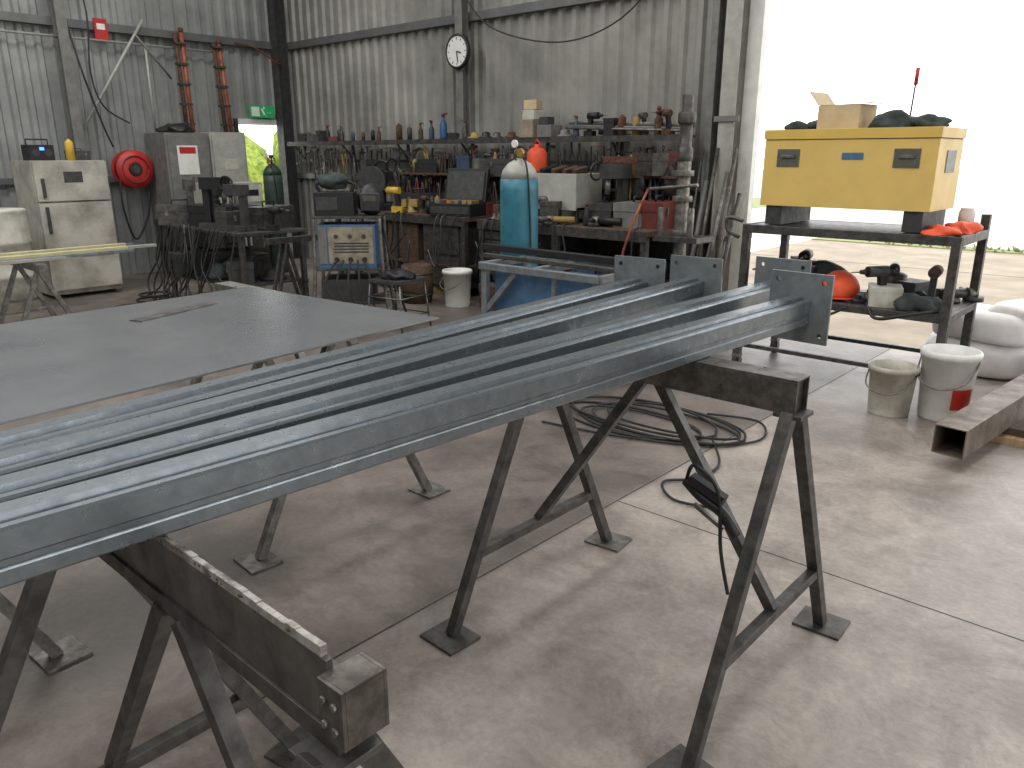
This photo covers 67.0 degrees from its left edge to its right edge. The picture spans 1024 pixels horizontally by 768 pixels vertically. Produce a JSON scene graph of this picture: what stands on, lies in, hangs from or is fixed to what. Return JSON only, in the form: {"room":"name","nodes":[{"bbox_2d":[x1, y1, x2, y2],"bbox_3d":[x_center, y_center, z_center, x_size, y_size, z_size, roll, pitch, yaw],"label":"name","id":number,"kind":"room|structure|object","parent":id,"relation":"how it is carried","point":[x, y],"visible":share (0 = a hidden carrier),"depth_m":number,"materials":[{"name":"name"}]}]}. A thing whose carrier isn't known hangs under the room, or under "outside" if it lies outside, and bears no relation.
{"room":"metal workshop","nodes":[
{"label":"metal workshop","id":0,"kind":"room"},
{"bbox_2d":[0,0,275,275],"bbox_3d":[-7.908,-3.402,7.260,0.038,5.600,13.200,14,22,40],"label":"wall","id":1,"kind":"structure","parent":0,"point":[32,105],"depth_m":10.37,"materials":[{"name":"metal"}]},
{"bbox_2d":[83,19,171,130],"bbox_3d":[-5.078,-4.044,10.129,0.036,1.420,1.276,14,22,40],"label":"brace","id":2,"kind":"object","parent":1,"relation":"attached to","point":[135,32],"depth_m":10.06,"materials":[{"name":"grey metal"}]},
{"bbox_2d":[0,0,280,146],"bbox_3d":[-7.484,-3.448,7.417,0.197,2.207,12.011,14,22,40],"label":"conduit","id":3,"kind":"object","parent":1,"relation":"attached to","point":[71,38],"depth_m":9.87,"materials":[{"name":"grey metal"}]},
{"bbox_2d":[172,27,195,131],"bbox_3d":[-4.520,-4.176,10.646,0.102,1.361,0.155,14,22,40],"label":"pipe","id":4,"kind":"object","parent":1,"relation":"attached to","point":[182,44],"depth_m":10.61,"materials":[{"name":"metal"}]},
{"bbox_2d":[210,40,233,131],"bbox_3d":[-4.146,-4.245,11.059,0.102,1.261,0.190,14,22,40],"label":"pipe","id":5,"kind":"object","parent":1,"relation":"attached to","point":[218,42],"depth_m":11.03,"materials":[{"name":"orange metal"}]},
{"bbox_2d":[233,118,276,132],"bbox_3d":[-4.125,-2.936,11.810,1.619,2.120,0.189,-15,22,-41],"label":"door frame","id":6,"kind":"structure","parent":1,"relation":"in","point":[236,121],"depth_m":11.63,"materials":[{"name":"white paint"}]},
{"bbox_2d":[249,105,274,117],"bbox_3d":[-3.770,-4.105,11.657,0.039,0.170,0.400,14,22,40],"label":"exit sign","id":7,"kind":"object","parent":1,"relation":"attached to","point":[255,111],"visible":1,"depth_m":11.64,"materials":[{"name":"green plastic"}]},
{"bbox_2d":[0,0,713,191],"bbox_3d":[-5.145,-2.856,4.799,7.430,3.450,13.160,14,22,40],"label":"wall girts","id":8,"kind":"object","parent":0,"point":[541,5],"depth_m":9.85,"materials":[{"name":"grey metal"}]},
{"bbox_2d":[92,18,108,39],"bbox_3d":[-5.234,-4.510,9.838,0.023,0.260,0.160,14,22,40],"label":"fire sign","id":9,"kind":"object","parent":8,"relation":"attached to","point":[100,25],"visible":1,"depth_m":9.83,"materials":[{"name":"red paint"}]},
{"bbox_2d":[111,150,153,239],"bbox_3d":[-5.072,-2.530,10.357,0.410,1.152,0.480,14,22,40],"label":"hose reel","id":10,"kind":"object","parent":8,"relation":"attached to","point":[130,168],"visible":1,"depth_m":10.13,"materials":[{"name":"red metal"}]},
{"bbox_2d":[296,142,677,203],"bbox_3d":[-0.835,-2.508,9.682,6.648,0.988,0.332,14,22,40],"label":"tools","id":11,"kind":"object","parent":8,"relation":"hanging from","point":[638,186],"visible":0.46,"depth_m":9.30,"materials":[{"name":"metal"}]},
{"bbox_2d":[467,0,640,42],"bbox_3d":[0.451,-4.001,8.145,2.912,0.765,0.016,14,22,40],"label":"overhead cable","id":12,"kind":"object","parent":8,"relation":"attached to","point":[625,14],"visible":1,"depth_m":8.24,"materials":[{"name":"black rubber"}]},
{"bbox_2d":[284,0,726,266],"bbox_3d":[2.501,-3.256,6.765,16.200,5.600,0.038,14,22,40],"label":"wall","id":13,"kind":"structure","parent":0,"point":[658,53],"depth_m":9.19,"materials":[{"name":"metal"}]},
{"bbox_2d":[454,0,469,137],"bbox_3d":[-0.599,-4.856,8.997,0.120,3.800,0.110,14,22,40],"label":"wall post","id":14,"kind":"object","parent":13,"relation":"attached to","point":[460,6],"depth_m":9.33,"materials":[{"name":"grey metal"}]},
{"bbox_2d":[446,33,470,68],"bbox_3d":[-0.645,-3.950,9.181,0.390,0.390,0.051,14,22,40],"label":"wall clock","id":15,"kind":"object","parent":14,"relation":"attached to","point":[458,50],"depth_m":9.16,"materials":[{"name":"white plastic"}]},
{"bbox_2d":[287,134,695,195],"bbox_3d":[-0.806,-2.754,9.667,6.750,0.590,0.300,14,22,40],"label":"wall shelf","id":16,"kind":"object","parent":13,"relation":"attached to","point":[669,137],"depth_m":8.96,"materials":[{"name":"grey metal"}]},
{"bbox_2d":[440,113,446,138],"bbox_3d":[-0.833,-3.154,9.461,0.115,0.303,0.090,14,22,40],"label":"spray bottle","id":17,"kind":"object","parent":16,"relation":"on","point":[443,126],"visible":0.98,"depth_m":9.44,"materials":[{"name":"blue plastic"}]},
{"bbox_2d":[297,106,695,175],"bbox_3d":[-0.704,-2.949,9.525,6.590,0.674,0.577,14,22,40],"label":"tool","id":18,"kind":"object","parent":16,"relation":"on","point":[645,164],"visible":0.8,"depth_m":8.09,"materials":[{"name":"metal"}]},
{"bbox_2d":[519,100,561,137],"bbox_3d":[0.314,-2.924,8.523,0.460,0.395,0.200,14,22,40],"label":"stacked boxes","id":19,"kind":"object","parent":16,"relation":"on","point":[533,123],"visible":0.91,"depth_m":8.50,"materials":[{"name":"cardboard"}]},
{"bbox_2d":[696,0,769,291],"bbox_3d":[4.565,-2.699,4.885,7.190,5.600,0.250,14,22,40],"label":"trim","id":20,"kind":"structure","parent":13,"relation":"attached to","point":[746,26],"depth_m":7.23,"materials":[{"name":"white paint"}]},
{"bbox_2d":[0,257,1023,767],"bbox_3d":[-1.902,0.866,2.885,16.200,0.101,13.200,14,22,40],"label":"floor","id":21,"kind":"structure","parent":0,"point":[586,655],"depth_m":2.89,"materials":[{"name":"concrete"}]},
{"bbox_2d":[0,208,42,314],"bbox_3d":[-5.387,-1.322,8.176,0.600,1.090,0.600,14,22,40],"label":"drum","id":22,"kind":"object","parent":21,"relation":"on","point":[14,229],"visible":0.73,"depth_m":8.02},
{"bbox_2d":[0,262,71,323],"bbox_3d":[-4.636,-0.874,7.464,0.900,0.635,0.630,14,22,40],"label":"trestle","id":23,"kind":"object","parent":21,"relation":"on","point":[38,268],"visible":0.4,"depth_m":7.35,"materials":[{"name":"metal"}]},
{"bbox_2d":[0,243,156,264],"bbox_3d":[-4.832,-1.160,7.189,0.656,0.050,3.102,13,21,37],"label":"steel offcuts","id":24,"kind":"object","parent":23,"relation":"on","point":[106,249],"visible":1,"depth_m":7.58,"materials":[{"name":"yellow metal"}]},
{"bbox_2d":[0,592,92,674],"bbox_3d":[-2.193,0.432,2.419,1.183,0.996,1.100,14,22,40],"label":"sawhorse","id":25,"kind":"object","parent":21,"relation":"on","point":[51,656],"visible":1,"depth_m":2.54,"materials":[{"name":"metal"}]},
{"bbox_2d":[0,287,438,424],"bbox_3d":[-1.657,-0.014,2.143,1.200,0.010,3.000,12,20,35],"label":"sheet","id":26,"kind":"object","parent":25,"relation":"on","point":[52,364],"visible":1,"depth_m":2.57,"materials":[{"name":"grey metal"}]},
{"bbox_2d":[10,160,122,295],"bbox_3d":[-5.246,-1.849,9.165,0.740,1.540,0.780,14,22,40],"label":"refrigerator","id":27,"kind":"object","parent":21,"relation":"on","point":[66,203],"visible":0.81,"depth_m":8.89,"materials":[{"name":"metal"}]},
{"bbox_2d":[21,138,55,160],"bbox_3d":[-5.363,-2.651,8.742,0.174,0.238,0.272,10,19,31],"label":"radio","id":28,"kind":"object","parent":27,"relation":"on","point":[29,152],"visible":1,"depth_m":8.68,"materials":[{"name":"black plastic"}]},
{"bbox_2d":[64,139,75,159],"bbox_3d":[-5.090,-2.694,8.893,0.091,0.234,0.089,14,22,40],"label":"spray can","id":29,"kind":"object","parent":27,"relation":"on","point":[69,148],"visible":0.89,"depth_m":8.87,"materials":[{"name":"yellow metal"}]},
{"bbox_2d":[64,148,90,159],"bbox_3d":[-5.136,-2.716,9.141,0.132,0.136,0.246,14,22,40],"label":"toolbox","id":30,"kind":"object","parent":27,"relation":"on","point":[79,155],"visible":0.57,"depth_m":9.13,"materials":[{"name":"metal"}]},
{"bbox_2d":[49,0,85,150],"bbox_3d":[-5.525,-4.077,9.538,0.140,5.600,0.120,14,22,40],"label":"steel column","id":31,"kind":"structure","parent":21,"relation":"on","point":[57,8],"depth_m":9.57,"materials":[{"name":"grey metal"}]},
{"bbox_2d":[143,123,248,273],"bbox_3d":[-4.306,-2.580,10.809,0.650,2.008,1.170,14,22,40],"label":"tall cabinet","id":32,"kind":"object","parent":21,"relation":"on","point":[176,153],"visible":0.51,"depth_m":10.34,"materials":[{"name":"grey metal"}]},
{"bbox_2d":[0,535,403,767],"bbox_3d":[-0.562,0.727,1.389,1.083,1.014,1.116,14,22,40],"label":"sawhorse","id":33,"kind":"object","parent":21,"relation":"on","point":[224,632],"visible":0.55,"depth_m":1.20,"materials":[{"name":"metal"}]},
{"bbox_2d":[0,255,723,475],"bbox_3d":[-0.150,-0.086,2.144,0.230,0.250,2.894,13,21,37],"label":"steel beam","id":34,"kind":"structure","parent":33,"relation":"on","point":[693,277],"depth_m":1.89,"materials":[{"name":"grey metal"}]},
{"bbox_2d":[114,175,294,306],"bbox_3d":[-3.366,-1.509,8.249,2.048,1.391,1.804,14,22,40],"label":"gear","id":35,"kind":"object","parent":21,"relation":"on","point":[220,264],"visible":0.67,"depth_m":8.26,"materials":[{"name":"metal"}]},
{"bbox_2d":[191,182,270,266],"bbox_3d":[-3.789,-2.062,10.392,0.550,1.250,0.890,14,22,40],"label":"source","id":36,"kind":"object","parent":21,"relation":"on","point":[255,197],"visible":0.09,"depth_m":10.27,"materials":[{"name":"metal"}]},
{"bbox_2d":[162,225,308,295],"bbox_3d":[-3.072,-1.322,8.598,1.700,0.850,0.800,14,22,40],"label":"bench","id":37,"kind":"object","parent":21,"relation":"on","point":[240,236],"visible":0.33,"depth_m":8.16,"materials":[{"name":"metal"}]},
{"bbox_2d":[208,203,263,248],"bbox_3d":[-3.478,-1.756,9.799,0.590,1.000,0.450,14,22,40],"label":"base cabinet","id":38,"kind":"object","parent":21,"relation":"on","point":[258,240],"visible":0.16,"depth_m":9.65,"materials":[{"name":"metal"}]},
{"bbox_2d":[263,153,288,272],"bbox_3d":[-3.229,-2.357,10.715,0.260,1.632,0.522,-11,20,-34],"label":"gas cylinder","id":39,"kind":"object","parent":21,"relation":"on","point":[272,175],"visible":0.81,"depth_m":10.63,"materials":[{"name":"green metal"}]},
{"bbox_2d":[266,0,300,257],"bbox_3d":[-3.506,-4.723,11.717,0.180,5.600,0.180,14,22,40],"label":"steel column","id":40,"kind":"structure","parent":21,"relation":"on","point":[275,8],"depth_m":11.85,"materials":[{"name":"black metal"}]},
{"bbox_2d":[264,234,363,295],"bbox_3d":[-2.020,-1.166,8.148,0.130,0.813,1.227,14,22,40],"label":"trestle","id":41,"kind":"object","parent":21,"relation":"on","point":[281,241],"visible":0.35,"depth_m":7.81,"materials":[{"name":"metal"}]},
{"bbox_2d":[189,281,449,574],"bbox_3d":[-1.075,0.063,3.663,1.101,0.996,1.093,14,22,40],"label":"sawhorse","id":42,"kind":"object","parent":21,"relation":"on","point":[258,560],"visible":0.21,"depth_m":3.21,"materials":[{"name":"metal"}]},
{"bbox_2d":[311,172,406,311],"bbox_3d":[-1.485,-1.302,7.488,0.945,1.444,0.812,-1,17,-4],"label":"machine","id":43,"kind":"object","parent":21,"relation":"on","point":[348,246],"visible":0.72,"depth_m":7.31,"materials":[{"name":"metal"}]},
{"bbox_2d":[367,268,431,333],"bbox_3d":[-1.093,-0.823,7.406,0.452,0.573,0.452,10,19,31],"label":"stool","id":44,"kind":"object","parent":21,"relation":"on","point":[397,276],"visible":0.91,"depth_m":7.27,"materials":[{"name":"metal"}]},
{"bbox_2d":[335,210,492,288],"bbox_3d":[-1.171,-1.716,9.787,2.450,0.930,0.815,14,22,40],"label":"workbench","id":45,"kind":"object","parent":21,"relation":"on","point":[418,226],"visible":0.36,"depth_m":9.05,"materials":[{"name":"brown wood"}]},
{"bbox_2d":[358,159,392,210],"bbox_3d":[-1.764,-2.538,9.835,0.528,0.621,0.387,8,18,26],"label":"saw","id":46,"kind":"object","parent":45,"relation":"on","point":[373,174],"visible":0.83,"depth_m":9.74,"materials":[{"name":"metal"}]},
{"bbox_2d":[382,187,404,212],"bbox_3d":[-1.474,-2.234,9.360,0.358,0.300,0.091,7,18,21],"label":"drill","id":47,"kind":"object","parent":45,"relation":"on","point":[396,191],"visible":0.83,"depth_m":9.30,"materials":[{"name":"plastic"}]},
{"bbox_2d":[429,168,490,217],"bbox_3d":[-0.599,-2.202,8.876,0.560,0.520,0.448,9,19,29],"label":"tool case","id":48,"kind":"object","parent":45,"relation":"on","point":[467,189],"visible":0.99,"depth_m":8.87,"materials":[{"name":"black plastic"}]},
{"bbox_2d":[401,263,433,303],"bbox_3d":[-1.072,-1.139,8.739,0.380,0.420,0.380,14,22,40],"label":"drum","id":49,"kind":"object","parent":21,"relation":"on","point":[420,269],"visible":0.73,"depth_m":8.62,"materials":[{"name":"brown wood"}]},
{"bbox_2d":[439,268,472,307],"bbox_3d":[-0.606,-1.056,8.494,0.336,0.400,0.357,14,22,40],"label":"paint bucket","id":50,"kind":"object","parent":21,"relation":"on","point":[457,281],"visible":1,"depth_m":8.39,"materials":[{"name":"plastic"}]},
{"bbox_2d":[500,140,537,266],"bbox_3d":[0.132,-1.161,6.528,0.319,1.718,0.539,-14,21,-38],"label":"gas cylinder","id":51,"kind":"object","parent":21,"relation":"on","point":[519,178],"visible":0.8,"depth_m":6.39,"materials":[{"name":"blue metal"}]},
{"bbox_2d":[479,243,665,394],"bbox_3d":[0.283,-0.529,5.861,1.902,0.885,0.605,14,22,40],"label":"table","id":52,"kind":"object","parent":21,"relation":"on","point":[514,285],"visible":0.52,"depth_m":5.72,"materials":[{"name":"grey metal"}]},
{"bbox_2d":[477,218,693,282],"bbox_3d":[0.708,-1.226,8.133,2.150,0.930,0.865,14,22,40],"label":"workbench","id":53,"kind":"object","parent":21,"relation":"on","point":[605,240],"visible":0.27,"depth_m":7.91,"materials":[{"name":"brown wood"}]},
{"bbox_2d":[527,139,546,215],"bbox_3d":[0.243,-2.216,8.378,0.290,0.830,0.400,14,22,40],"label":"gas cylinder","id":54,"kind":"object","parent":53,"relation":"on","point":[537,155],"visible":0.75,"depth_m":8.21,"materials":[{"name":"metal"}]},
{"bbox_2d":[537,165,602,223],"bbox_3d":[0.569,-1.996,8.095,0.600,0.569,0.460,14,22,40],"label":"box","id":55,"kind":"object","parent":53,"relation":"on","point":[573,186],"visible":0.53,"depth_m":7.86,"materials":[{"name":"white metal"}]},
{"bbox_2d":[420,357,850,767],"bbox_3d":[0.443,0.378,2.564,1.098,1.016,1.101,14,22,40],"label":"sawhorse","id":56,"kind":"object","parent":21,"relation":"on","point":[784,393],"visible":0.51,"depth_m":2.35,"materials":[{"name":"metal"}]},
{"bbox_2d":[0,255,665,451],"bbox_3d":[-0.308,-0.093,2.170,0.230,0.250,2.728,12,21,36],"label":"steel beam","id":57,"kind":"structure","parent":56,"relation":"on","point":[635,273],"depth_m":1.94,"materials":[{"name":"grey metal"}]},
{"bbox_2d":[0,256,811,502],"bbox_3d":[0.074,-0.065,2.074,0.230,0.250,3.082,14,22,40],"label":"steel beam","id":58,"kind":"structure","parent":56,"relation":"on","point":[50,476],"depth_m":1.69,"materials":[{"name":"grey metal"}]},
{"bbox_2d":[0,269,834,588],"bbox_3d":[0.063,-0.004,1.869,2.754,0.250,0.230,-16,23,-42],"label":"steel beam","id":59,"kind":"structure","parent":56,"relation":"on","point":[45,532],"depth_m":1.46,"materials":[{"name":"grey metal"}]},
{"bbox_2d":[682,463,740,594],"bbox_3d":[0.592,0.436,2.322,0.201,0.407,0.054,14,22,40],"label":"gun","id":60,"kind":"object","parent":56,"relation":"hanging from","point":[708,494],"visible":1,"depth_m":2.28,"materials":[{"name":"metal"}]},
{"bbox_2d":[542,395,766,507],"bbox_3d":[0.725,0.308,4.506,1.306,0.043,1.442,9,19,27],"label":"cable","id":61,"kind":"object","parent":21,"relation":"on","point":[638,435],"visible":0.78,"depth_m":4.67,"materials":[{"name":"rubber"}]},
{"bbox_2d":[621,94,712,263],"bbox_3d":[1.419,-1.502,7.006,0.711,2.100,0.482,14,22,40],"label":"stand","id":62,"kind":"object","parent":21,"relation":"on","point":[681,235],"visible":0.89,"depth_m":6.83,"materials":[{"name":"metal"}]},
{"bbox_2d":[686,148,741,277],"bbox_3d":[1.867,-1.387,7.393,0.445,1.673,0.423,14,22,40],"label":"pipe offcuts","id":63,"kind":"object","parent":21,"relation":"on","point":[727,207],"visible":0.46,"depth_m":7.35,"materials":[{"name":"metal"}]},
{"bbox_2d":[724,214,991,376],"bbox_3d":[2.455,-0.654,5.711,1.649,1.210,0.820,14,22,40],"label":"shelf rack","id":64,"kind":"object","parent":21,"relation":"on","point":[950,312],"visible":0.56,"depth_m":5.37,"materials":[{"name":"metal"}]},
{"bbox_2d":[823,270,859,299],"bbox_3d":[2.352,-0.723,5.549,0.360,0.185,0.360,14,22,40],"label":"hard hat","id":65,"kind":"object","parent":64,"relation":"on","point":[846,285],"visible":0.61,"depth_m":5.43,"materials":[{"name":"orange plastic"}]},
{"bbox_2d":[760,126,966,232],"bbox_3d":[2.427,-1.447,5.438,1.156,0.655,0.608,14,22,40],"label":"box","id":66,"kind":"object","parent":64,"relation":"on","point":[914,171],"visible":0.99,"depth_m":5.16,"materials":[{"name":"metal"}]},
{"bbox_2d":[784,120,816,129],"bbox_3d":[2.098,-1.863,5.557,0.347,0.074,0.180,-10,19,-31],"label":"gloves","id":67,"kind":"object","parent":66,"relation":"on","point":[796,124],"visible":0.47,"depth_m":5.48,"materials":[{"name":"fabric"}]},
{"bbox_2d":[810,92,887,128],"bbox_3d":[2.332,-1.907,5.386,0.240,0.258,0.450,-13,21,-38],"label":"cardboard box","id":68,"kind":"object","parent":66,"relation":"on","point":[830,115],"visible":0.91,"depth_m":5.31,"materials":[{"name":"brown cardboard"}]},
{"bbox_2d":[868,109,952,127],"bbox_3d":[2.643,-1.758,5.126,0.495,0.117,0.379,14,22,40],"label":"jacket","id":69,"kind":"object","parent":66,"relation":"on","point":[892,118],"visible":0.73,"depth_m":5.06,"materials":[{"name":"fabric"}]},
{"bbox_2d":[910,67,919,115],"bbox_3d":[2.755,-1.963,5.322,0.080,0.400,0.080,14,22,40],"label":"screwdriver","id":70,"kind":"object","parent":66,"relation":"on","point":[917,73],"visible":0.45,"depth_m":5.28,"materials":[{"name":"red plastic"}]},
{"bbox_2d":[752,249,983,320],"bbox_3d":[2.480,-0.734,5.652,1.583,0.416,0.911,14,22,40],"label":"tools","id":71,"kind":"object","parent":64,"relation":"on","point":[892,289],"visible":0.54,"depth_m":5.25,"materials":[{"name":"metal"}]},
{"bbox_2d":[921,221,983,235],"bbox_3d":[2.863,-1.023,5.032,0.533,0.081,0.246,-12,20,-36],"label":"vest","id":72,"kind":"object","parent":64,"relation":"on","point":[959,228],"visible":1,"depth_m":4.98,"materials":[{"name":"orange fabric"}]},
{"bbox_2d":[957,207,975,221],"bbox_3d":[3.064,-1.112,5.214,0.100,0.150,0.100,14,22,40],"label":"jar","id":73,"kind":"object","parent":64,"relation":"on","point":[967,214],"visible":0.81,"depth_m":5.17,"materials":[{"name":"white paint"}]},
{"bbox_2d":[865,359,920,417],"bbox_3d":[2.428,0.033,4.958,0.304,0.320,0.324,14,22,40],"label":"paint bucket","id":74,"kind":"object","parent":21,"relation":"on","point":[892,382],"visible":1,"depth_m":4.88,"materials":[{"name":"plastic"}]},
{"bbox_2d":[917,343,983,421],"bbox_3d":[2.729,-0.001,4.860,0.346,0.440,0.368,14,22,40],"label":"plastic bucket","id":75,"kind":"object","parent":21,"relation":"on","point":[948,374],"visible":0.92,"depth_m":4.76,"materials":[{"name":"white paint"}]},
{"bbox_2d":[925,299,1023,379],"bbox_3d":[3.690,-0.366,5.914,0.932,0.543,0.675,8,18,25],"label":"sack","id":76,"kind":"object","parent":21,"relation":"on","point":[998,328],"visible":0.66,"depth_m":5.66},
{"bbox_2d":[931,374,1023,459],"bbox_3d":[3.648,-0.051,5.212,3.690,0.156,0.156,-14,22,-40],"label":"tube","id":77,"kind":"object","parent":21,"relation":"on","point":[960,434],"visible":1,"depth_m":4.24,"materials":[{"name":"grey metal"}]},
{"bbox_2d":[991,420,1023,447],"bbox_3d":[3.019,0.295,4.480,0.750,0.089,0.300,14,22,40],"label":"plank","id":78,"kind":"object","parent":21,"relation":"on","point":[1014,435],"visible":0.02,"depth_m":4.45,"materials":[{"name":"brown wood"}]},
{"bbox_2d":[263,168,1023,347],"bbox_3d":[37.542,-5.998,26.122,100.000,0.102,150.000,14,22,40],"label":"ground","id":79,"kind":"structure","parent":0,"point":[998,192],"depth_m":13.40,"materials":[{"name":"concrete"}]},
{"bbox_2d":[239,131,279,204],"bbox_3d":[-4.959,-4.336,16.229,4.052,2.745,4.759,14,22,40],"label":"shrub","id":80,"kind":"object","parent":79,"relation":"on","point":[256,160],"visible":0.06,"depth_m":14.37,"materials":[{"name":"green plant"}]},
{"bbox_2d":[812,237,1023,254],"bbox_3d":[19.523,0.483,4.053,36.000,0.211,0.559,14,22,40],"label":"grass verge","id":81,"kind":"object","parent":79,"relation":"on","point":[1015,250],"visible":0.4,"depth_m":14.10,"materials":[{"name":"green plant"}]}
]}

